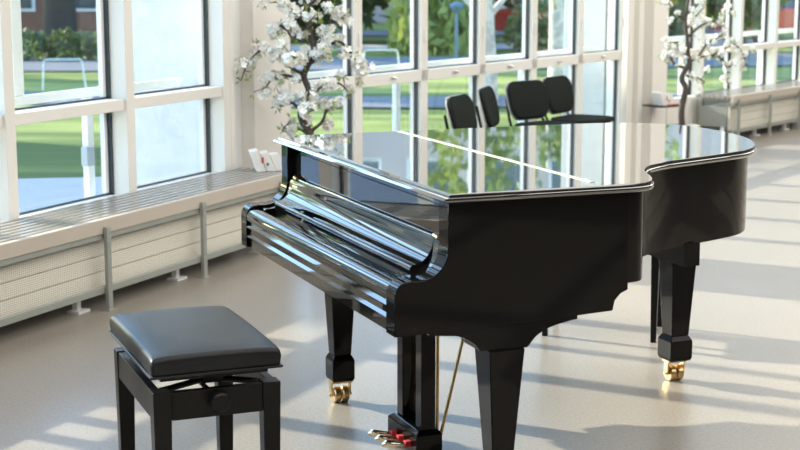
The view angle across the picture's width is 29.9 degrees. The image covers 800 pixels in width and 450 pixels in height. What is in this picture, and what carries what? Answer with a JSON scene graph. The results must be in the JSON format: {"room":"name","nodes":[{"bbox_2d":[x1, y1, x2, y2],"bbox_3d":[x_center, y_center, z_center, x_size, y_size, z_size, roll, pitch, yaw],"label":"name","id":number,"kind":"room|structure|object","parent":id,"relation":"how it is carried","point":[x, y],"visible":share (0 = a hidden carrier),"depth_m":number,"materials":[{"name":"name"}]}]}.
{"room":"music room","nodes":[
{"label":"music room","id":0,"kind":"room"},
{"bbox_2d":[132,0,200,185],"bbox_3d":[-1.516,-1.897,9.263,0.780,4.500,0.120,4,11,24],"label":"window pane","id":1,"kind":"structure","parent":0,"point":[165,35],"depth_m":9.34,"materials":[{"name":"glass"}]},
{"bbox_2d":[200,0,288,171],"bbox_3d":[-0.969,-2.040,9.210,0.240,4.200,0.698,4,11,24],"label":"wall","id":2,"kind":"structure","parent":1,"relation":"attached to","point":[254,123],"depth_m":9.31,"materials":[{"name":"beige paint"}]},
{"bbox_2d":[134,0,231,190],"bbox_3d":[-1.305,-1.910,8.436,0.160,4.200,1.005,4,11,24],"label":"window","id":3,"kind":"structure","parent":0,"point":[213,94],"depth_m":8.98,"materials":[{"name":"beige paint"}]},
{"bbox_2d":[0,122,799,449],"bbox_3d":[3.750,0.188,9.377,19.900,0.250,28.829,0,10,0],"label":"floor","id":4,"kind":"structure","parent":0,"point":[597,381],"depth_m":6.23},
{"bbox_2d":[0,0,19,221],"bbox_3d":[-2.138,-1.605,6.632,0.160,4.200,1.005,4,11,24],"label":"window","id":5,"kind":"structure","parent":4,"relation":"on","point":[9,195],"depth_m":7.21,"materials":[{"name":"beige paint"}]},
{"bbox_2d":[15,0,136,216],"bbox_3d":[-1.721,-1.758,7.534,0.160,4.200,1.005,4,11,24],"label":"window","id":6,"kind":"structure","parent":4,"relation":"on","point":[115,104],"depth_m":8.07,"materials":[{"name":"beige paint"}]},
{"bbox_2d":[0,192,277,317],"bbox_3d":[-2.494,0.554,5.436,0.310,0.340,8.181,4,11,24],"label":"radiator","id":7,"kind":"object","parent":4,"relation":"on","point":[27,284],"visible":0.53,"depth_m":7.41,"materials":[{"name":"grey metal"}]},
{"bbox_2d":[0,167,281,326],"bbox_3d":[-2.453,0.492,5.479,0.440,0.447,8.071,4,11,24],"label":"window bench","id":8,"kind":"object","parent":4,"relation":"on","point":[39,234],"visible":0.77,"depth_m":7.53,"materials":[{"name":"paint"}]},
{"bbox_2d":[248,148,281,171],"bbox_3d":[-0.796,-0.393,9.006,0.220,0.125,0.145,-2,10,-10],"label":"stack","id":9,"kind":"object","parent":8,"relation":"on","point":[265,161],"visible":0.97,"depth_m":8.95,"materials":[{"name":"white paper"}]},
{"bbox_2d":[108,306,282,449],"bbox_3d":[-0.641,0.581,4.638,0.394,0.552,0.660,-4,10,-21],"label":"stool","id":10,"kind":"object","parent":4,"relation":"on","point":[202,345],"visible":1,"depth_m":4.41,"materials":[{"name":"black leather"}]},
{"bbox_2d":[234,0,374,135],"bbox_3d":[-0.594,-0.826,9.091,0.889,1.845,0.407,0,10,0],"label":"blossom tree","id":11,"kind":"object","parent":4,"relation":"on","point":[321,49],"visible":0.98,"depth_m":9.08,"materials":[{"name":"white plant"}]},
{"bbox_2d":[288,0,360,132],"bbox_3d":[-0.527,-2.142,9.814,0.110,4.200,0.809,6,12,33],"label":"window","id":12,"kind":"structure","parent":4,"relation":"on","point":[353,38],"depth_m":10.26,"materials":[{"name":"beige paint"}]},
{"bbox_2d":[358,0,426,132],"bbox_3d":[-0.071,-2.254,10.480,0.110,4.200,0.839,6,11,33],"label":"window","id":13,"kind":"structure","parent":4,"relation":"on","point":[418,33],"depth_m":10.92,"materials":[{"name":"beige paint"}]},
{"bbox_2d":[424,0,484,129],"bbox_3d":[0.393,-2.369,11.159,0.110,4.200,0.839,6,11,33],"label":"window","id":14,"kind":"structure","parent":4,"relation":"on","point":[473,69],"depth_m":11.58,"materials":[{"name":"beige paint"}]},
{"bbox_2d":[443,94,476,128],"bbox_3d":[0.604,-0.489,10.292,0.527,0.789,0.462,4,10,22],"label":"chair","id":15,"kind":"object","parent":4,"relation":"on","point":[460,109],"visible":0.32,"depth_m":10.27,"materials":[{"name":"black fabric"}]},
{"bbox_2d":[475,86,499,127],"bbox_3d":[0.842,-0.618,11.056,0.527,0.789,0.462,2,10,14],"label":"chair","id":16,"kind":"object","parent":4,"relation":"on","point":[486,95],"visible":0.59,"depth_m":10.94,"materials":[{"name":"black fabric"}]},
{"bbox_2d":[241,123,756,449],"bbox_3d":[0.550,0.231,5.359,1.852,1.001,1.657,-4,10,-21],"label":"grand piano","id":17,"kind":"object","parent":4,"relation":"on","point":[493,239],"visible":1,"depth_m":4.80,"materials":[{"name":"black paint"}]},
{"bbox_2d":[268,213,399,278],"bbox_3d":[-0.198,0.071,5.028,0.132,0.028,1.351,-4,10,-21],"label":"lid","id":18,"kind":"object","parent":17,"relation":"attached to","point":[359,255],"depth_m":4.93,"materials":[{"name":"black paint"}]},
{"bbox_2d":[482,0,536,127],"bbox_3d":[0.857,-2.483,11.837,0.110,4.200,0.839,6,11,33],"label":"window","id":19,"kind":"structure","parent":4,"relation":"on","point":[529,27],"depth_m":12.27,"materials":[{"name":"beige paint"}]},
{"bbox_2d":[505,80,580,125],"bbox_3d":[1.126,-0.711,11.604,0.462,0.789,0.527,-9,13,-41],"label":"chair","id":20,"kind":"object","parent":4,"relation":"on","point":[526,99],"visible":0.58,"depth_m":11.66,"materials":[{"name":"black fabric"}]},
{"bbox_2d":[534,0,582,120],"bbox_3d":[1.321,-2.598,12.516,0.110,4.200,0.839,6,11,33],"label":"window","id":21,"kind":"structure","parent":4,"relation":"on","point":[573,59],"depth_m":12.96,"materials":[{"name":"beige paint"}]},
{"bbox_2d":[541,75,614,123],"bbox_3d":[1.446,-0.800,12.131,0.527,0.789,0.462,6,11,33],"label":"chair","id":22,"kind":"object","parent":4,"relation":"on","point":[560,91],"visible":0.64,"depth_m":12.12,"materials":[{"name":"black fabric"}]},
{"bbox_2d":[542,256,661,342],"bbox_3d":[0.941,0.270,6.845,0.580,0.430,0.400,3,10,15],"label":"table","id":23,"kind":"object","parent":4,"relation":"on","point":[656,320],"visible":0.12,"depth_m":6.62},
{"bbox_2d":[666,0,705,124],"bbox_3d":[2.717,-2.903,14.328,0.160,4.200,0.700,7,12,37],"label":"window","id":24,"kind":"structure","parent":4,"relation":"on","point":[692,105],"depth_m":14.72,"materials":[{"name":"beige paint"}]},
{"bbox_2d":[657,0,757,126],"bbox_3d":[2.692,-1.470,13.218,0.895,1.742,0.367,0,10,0],"label":"blossom tree","id":25,"kind":"object","parent":4,"relation":"on","point":[731,41],"visible":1,"depth_m":13.18,"materials":[{"name":"white plant"}]},
{"bbox_2d":[703,0,743,131],"bbox_3d":[3.197,-3.006,14.934,0.160,4.200,0.860,7,12,37],"label":"window","id":26,"kind":"structure","parent":4,"relation":"on","point":[735,24],"depth_m":15.38,"materials":[{"name":"beige paint"}]},
{"bbox_2d":[695,81,799,135],"bbox_3d":[3.771,-1.188,15.442,0.440,0.447,2.320,7,12,37],"label":"window bench","id":27,"kind":"object","parent":4,"relation":"on","point":[737,97],"visible":0.91,"depth_m":14.99,"materials":[{"name":"paint"}]},
{"bbox_2d":[700,96,798,135],"bbox_3d":[3.738,-1.133,15.433,0.310,0.340,2.370,7,12,37],"label":"radiator","id":28,"kind":"object","parent":4,"relation":"on","point":[722,115],"visible":0.75,"depth_m":14.84,"materials":[{"name":"grey metal"}]},
{"bbox_2d":[741,0,779,87],"bbox_3d":[3.727,-3.118,15.602,0.160,4.200,0.860,7,12,37],"label":"window","id":29,"kind":"structure","parent":4,"relation":"on","point":[768,46],"depth_m":16.07,"materials":[{"name":"beige paint"}]},
{"bbox_2d":[776,0,799,82],"bbox_3d":[4.256,-3.231,16.271,0.160,4.200,0.860,7,12,37],"label":"window","id":30,"kind":"structure","parent":4,"relation":"on","point":[795,42],"depth_m":16.75,"materials":[{"name":"beige paint"}]},
{"bbox_2d":[562,0,607,114],"bbox_3d":[1.749,-2.677,13.886,0.430,4.500,0.120,6,11,33],"label":"wall","id":31,"kind":"structure","parent":0,"point":[595,11],"depth_m":13.97,"materials":[{"name":"white paint"}]},
{"bbox_2d":[606,0,668,123],"bbox_3d":[2.225,-2.820,13.834,0.240,4.200,0.650,9,13,42],"label":"column","id":32,"kind":"structure","parent":31,"relation":"attached to","point":[644,72],"depth_m":13.96,"materials":[{"name":"beige paint"}]},
{"bbox_2d":[642,104,678,107],"bbox_3d":[2.428,-1.119,13.977,0.230,0.026,0.250,-7,12,-35],"label":"wall shelf","id":33,"kind":"object","parent":31,"relation":"attached to","point":[647,105],"visible":0.79,"depth_m":13.91,"materials":[{"name":"red"}]},
{"bbox_2d":[650,91,675,105],"bbox_3d":[2.454,-1.178,13.940,0.220,0.125,0.145,-7,12,-35],"label":"stack","id":34,"kind":"object","parent":33,"relation":"on","point":[658,98],"visible":1,"depth_m":13.88,"materials":[{"name":"white paper"}]},
{"bbox_2d":[580,0,624,122],"bbox_3d":[1.786,-2.712,13.194,0.110,4.200,0.839,6,11,33],"label":"window","id":35,"kind":"structure","parent":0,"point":[615,55],"depth_m":13.66,"materials":[{"name":"beige paint"}]},
{"label":"outside","id":36,"kind":"structure","parent":0,"visible":0},
{"bbox_2d":[22,28,720,36],"bbox_3d":[-4.712,-6.447,49.705,71.070,0.020,9.773,-1,10,-5],"label":"road","id":37,"kind":"structure","parent":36,"point":[707,31],"depth_m":47.77,"materials":[{"name":"grey asphalt"}]},
{"bbox_2d":[670,1,684,20],"bbox_3d":[8.077,-8.055,47.550,4.390,3.950,4.617,-7,12,-36],"label":"tree","id":38,"kind":"object","parent":37,"relation":"on","point":[682,15],"visible":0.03,"depth_m":46.23,"materials":[{"name":"green plant"}]},
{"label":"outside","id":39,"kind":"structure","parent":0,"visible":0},
{"bbox_2d":[290,40,752,50],"bbox_3d":[18.008,-5.684,45.186,48.050,0.020,4.939,-4,10,-20],"label":"gravel walk","id":40,"kind":"structure","parent":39,"point":[719,42],"depth_m":38.80,"materials":[{"name":"grey gravel"}]},
{"bbox_2d":[494,0,563,36],"bbox_3d":[4.767,-5.649,40.634,4.137,1.455,1.800,-4,10,-23],"label":"building","id":41,"kind":"structure","parent":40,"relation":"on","point":[501,15],"depth_m":40.20,"materials":[{"name":"red brick"}]},
{"bbox_2d":[709,0,794,41],"bbox_3d":[10.618,-5.649,40.632,4.137,1.455,1.800,-3,10,-17],"label":"building","id":42,"kind":"structure","parent":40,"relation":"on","point":[787,15],"depth_m":39.65,"materials":[{"name":"red brick"}]},
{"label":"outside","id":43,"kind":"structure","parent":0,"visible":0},
{"bbox_2d":[15,23,793,178],"bbox_3d":[20.000,-7.918,59.512,280.000,0.300,200.000,0,10,0],"label":"ground","id":44,"kind":"structure","parent":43,"point":[48,149],"depth_m":20.85,"materials":[{"name":"green plant"}]},
{"bbox_2d":[20,0,96,30],"bbox_3d":[-14.200,-11.179,52.872,19.800,8.300,8.800,0,10,-3],"label":"house","id":45,"kind":"structure","parent":44,"relation":"on","point":[31,10],"depth_m":49.65,"materials":[{"name":"red brick"}]},
{"bbox_2d":[22,26,97,60],"bbox_3d":[-8.178,-3.887,32.823,10.474,0.996,0.929,0,10,0],"label":"hedge","id":46,"kind":"object","parent":44,"relation":"on","point":[43,41],"visible":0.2,"depth_m":32.67,"materials":[{"name":"green plant"}]},
{"bbox_2d":[43,0,77,49],"bbox_3d":[-8.518,-9.201,36.889,4.483,9.729,4.333,-9,13,-44],"label":"tree","id":47,"kind":"object","parent":44,"relation":"on","point":[57,14],"visible":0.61,"depth_m":37.34,"materials":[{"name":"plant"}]},
{"bbox_2d":[42,58,86,89],"bbox_3d":[-5.540,-2.484,24.733,0.728,0.516,0.028,-1,10,-8],"label":"stand","id":48,"kind":"object","parent":44,"relation":"on","point":[79,58],"visible":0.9,"depth_m":24.70,"materials":[{"name":"white paint"}]},
{"bbox_2d":[290,0,390,39],"bbox_3d":[-2.345,-7.674,42.483,5.945,4.998,7.884,-7,12,-36],"label":"tree","id":49,"kind":"object","parent":44,"relation":"on","point":[368,6],"visible":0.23,"depth_m":42.24,"materials":[{"name":"green plant"}]},
{"bbox_2d":[363,49,399,63],"bbox_3d":[-0.340,-2.983,27.691,0.728,0.516,0.028,-1,10,-6],"label":"stand","id":50,"kind":"object","parent":44,"relation":"on","point":[365,49],"visible":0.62,"depth_m":27.64,"materials":[{"name":"white paint"}]},
{"bbox_2d":[379,0,495,55],"bbox_3d":[0.957,-5.392,36.565,2.939,7.578,3.646,0,10,0],"label":"tree","id":51,"kind":"object","parent":44,"relation":"on","point":[441,20],"visible":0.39,"depth_m":35.47,"materials":[{"name":"green plant"}]},
{"bbox_2d":[292,46,599,130],"bbox_3d":[0.459,-0.683,11.839,0.046,1.250,4.820,6,12,33],"label":"window frame","id":52,"kind":"structure","parent":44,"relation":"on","point":[395,87],"depth_m":11.09,"materials":[{"name":"white paint"}]},
{"bbox_2d":[449,2,463,58],"bbox_3d":[1.120,-3.757,29.790,0.300,1.340,0.300,0,10,0],"label":"lamp post","id":53,"kind":"object","parent":44,"relation":"on","point":[456,7],"visible":0.94,"depth_m":29.70,"materials":[{"name":"grey metal"}]},
{"bbox_2d":[463,0,505,99],"bbox_3d":[0.932,-4.420,22.223,2.496,5.176,1.882,-7,12,-37],"label":"birch tree","id":54,"kind":"object","parent":44,"relation":"on","point":[490,79],"visible":0.48,"depth_m":22.38,"materials":[{"name":"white plant"}]},
{"bbox_2d":[334,0,680,22],"bbox_3d":[15.000,-15.469,60.267,36.800,14.300,8.800,0,10,0],"label":"house","id":55,"kind":"structure","parent":44,"relation":"on","point":[379,19],"depth_m":57.45,"materials":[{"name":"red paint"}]},
{"bbox_2d":[495,0,520,7],"bbox_3d":[3.647,-7.601,44.327,5.007,4.137,5.235,0,10,0],"label":"tree","id":56,"kind":"object","parent":44,"relation":"on","point":[507,3],"visible":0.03,"depth_m":43.71,"materials":[{"name":"green plant"}]},
{"bbox_2d":[500,0,563,52],"bbox_3d":[3.583,-4.831,36.604,2.252,1.694,1.405,0,10,0],"label":"bush","id":57,"kind":"object","parent":44,"relation":"on","point":[513,30],"visible":0.31,"depth_m":36.41,"materials":[{"name":"green plant"}]},
{"bbox_2d":[548,0,563,76],"bbox_3d":[2.788,-5.220,26.680,2.463,5.268,2.453,0,10,0],"label":"birch tree","id":58,"kind":"object","parent":44,"relation":"on","point":[556,17],"visible":0.65,"depth_m":26.66,"materials":[{"name":"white plant"}]},
{"bbox_2d":[668,0,684,48],"bbox_3d":[5.890,-4.744,35.726,1.884,1.905,1.190,0,10,0],"label":"bush","id":59,"kind":"object","parent":44,"relation":"on","point":[675,28],"visible":0.11,"depth_m":35.47,"materials":[{"name":"green plant"}]},
{"bbox_2d":[671,0,790,42],"bbox_3d":[8.487,-5.941,36.488,4.922,3.444,3.313,0,10,0],"label":"tree","id":60,"kind":"object","parent":44,"relation":"on","point":[752,8],"visible":0.42,"depth_m":36.59,"materials":[{"name":"green plant"}]},
{"bbox_2d":[668,28,793,94],"bbox_3d":[5.244,-1.781,18.242,0.045,1.285,8.800,7,12,37],"label":"window frame","id":61,"kind":"structure","parent":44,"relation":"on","point":[681,39],"depth_m":16.25,"materials":[{"name":"white paint"}]},
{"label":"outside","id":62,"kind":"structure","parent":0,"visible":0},
{"bbox_2d":[24,91,677,107],"bbox_3d":[11.803,-2.833,28.283,41.306,0.020,7.069,-4,10,-20],"label":"path","id":63,"kind":"structure","parent":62,"point":[367,101],"depth_m":22.32,"materials":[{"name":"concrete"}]},
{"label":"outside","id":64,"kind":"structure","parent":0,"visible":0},
{"bbox_2d":[18,177,103,211],"bbox_3d":[-8.737,0.874,6.484,11.206,0.040,20.506,4,11,24],"label":"pavement","id":65,"kind":"structure","parent":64,"point":[34,193],"depth_m":13.37,"materials":[{"name":"grey concrete"}]},
{"bbox_2d":[10,0,182,197],"bbox_3d":[-3.013,-1.151,5.444,0.062,4.300,8.000,4,11,24],"label":"window frame","id":66,"kind":"structure","parent":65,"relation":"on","point":[20,98],"depth_m":8.12,"materials":[{"name":"white paint"}]},
{"bbox_2d":[81,145,94,166],"bbox_3d":[-1.729,-0.383,8.311,0.045,0.110,0.070,4,11,24],"label":"utility box","id":67,"kind":"object","parent":66,"relation":"attached to","point":[87,152],"visible":1,"depth_m":8.29,"materials":[{"name":"grey paint"}]},
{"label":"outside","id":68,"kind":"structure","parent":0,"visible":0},
{"bbox_2d":[23,53,792,71],"bbox_3d":[10.862,-4.532,38.351,83.276,0.020,13.012,-2,10,-13],"label":"road","id":69,"kind":"structure","parent":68,"point":[783,59],"depth_m":31.59,"materials":[{"name":"grey asphalt"}]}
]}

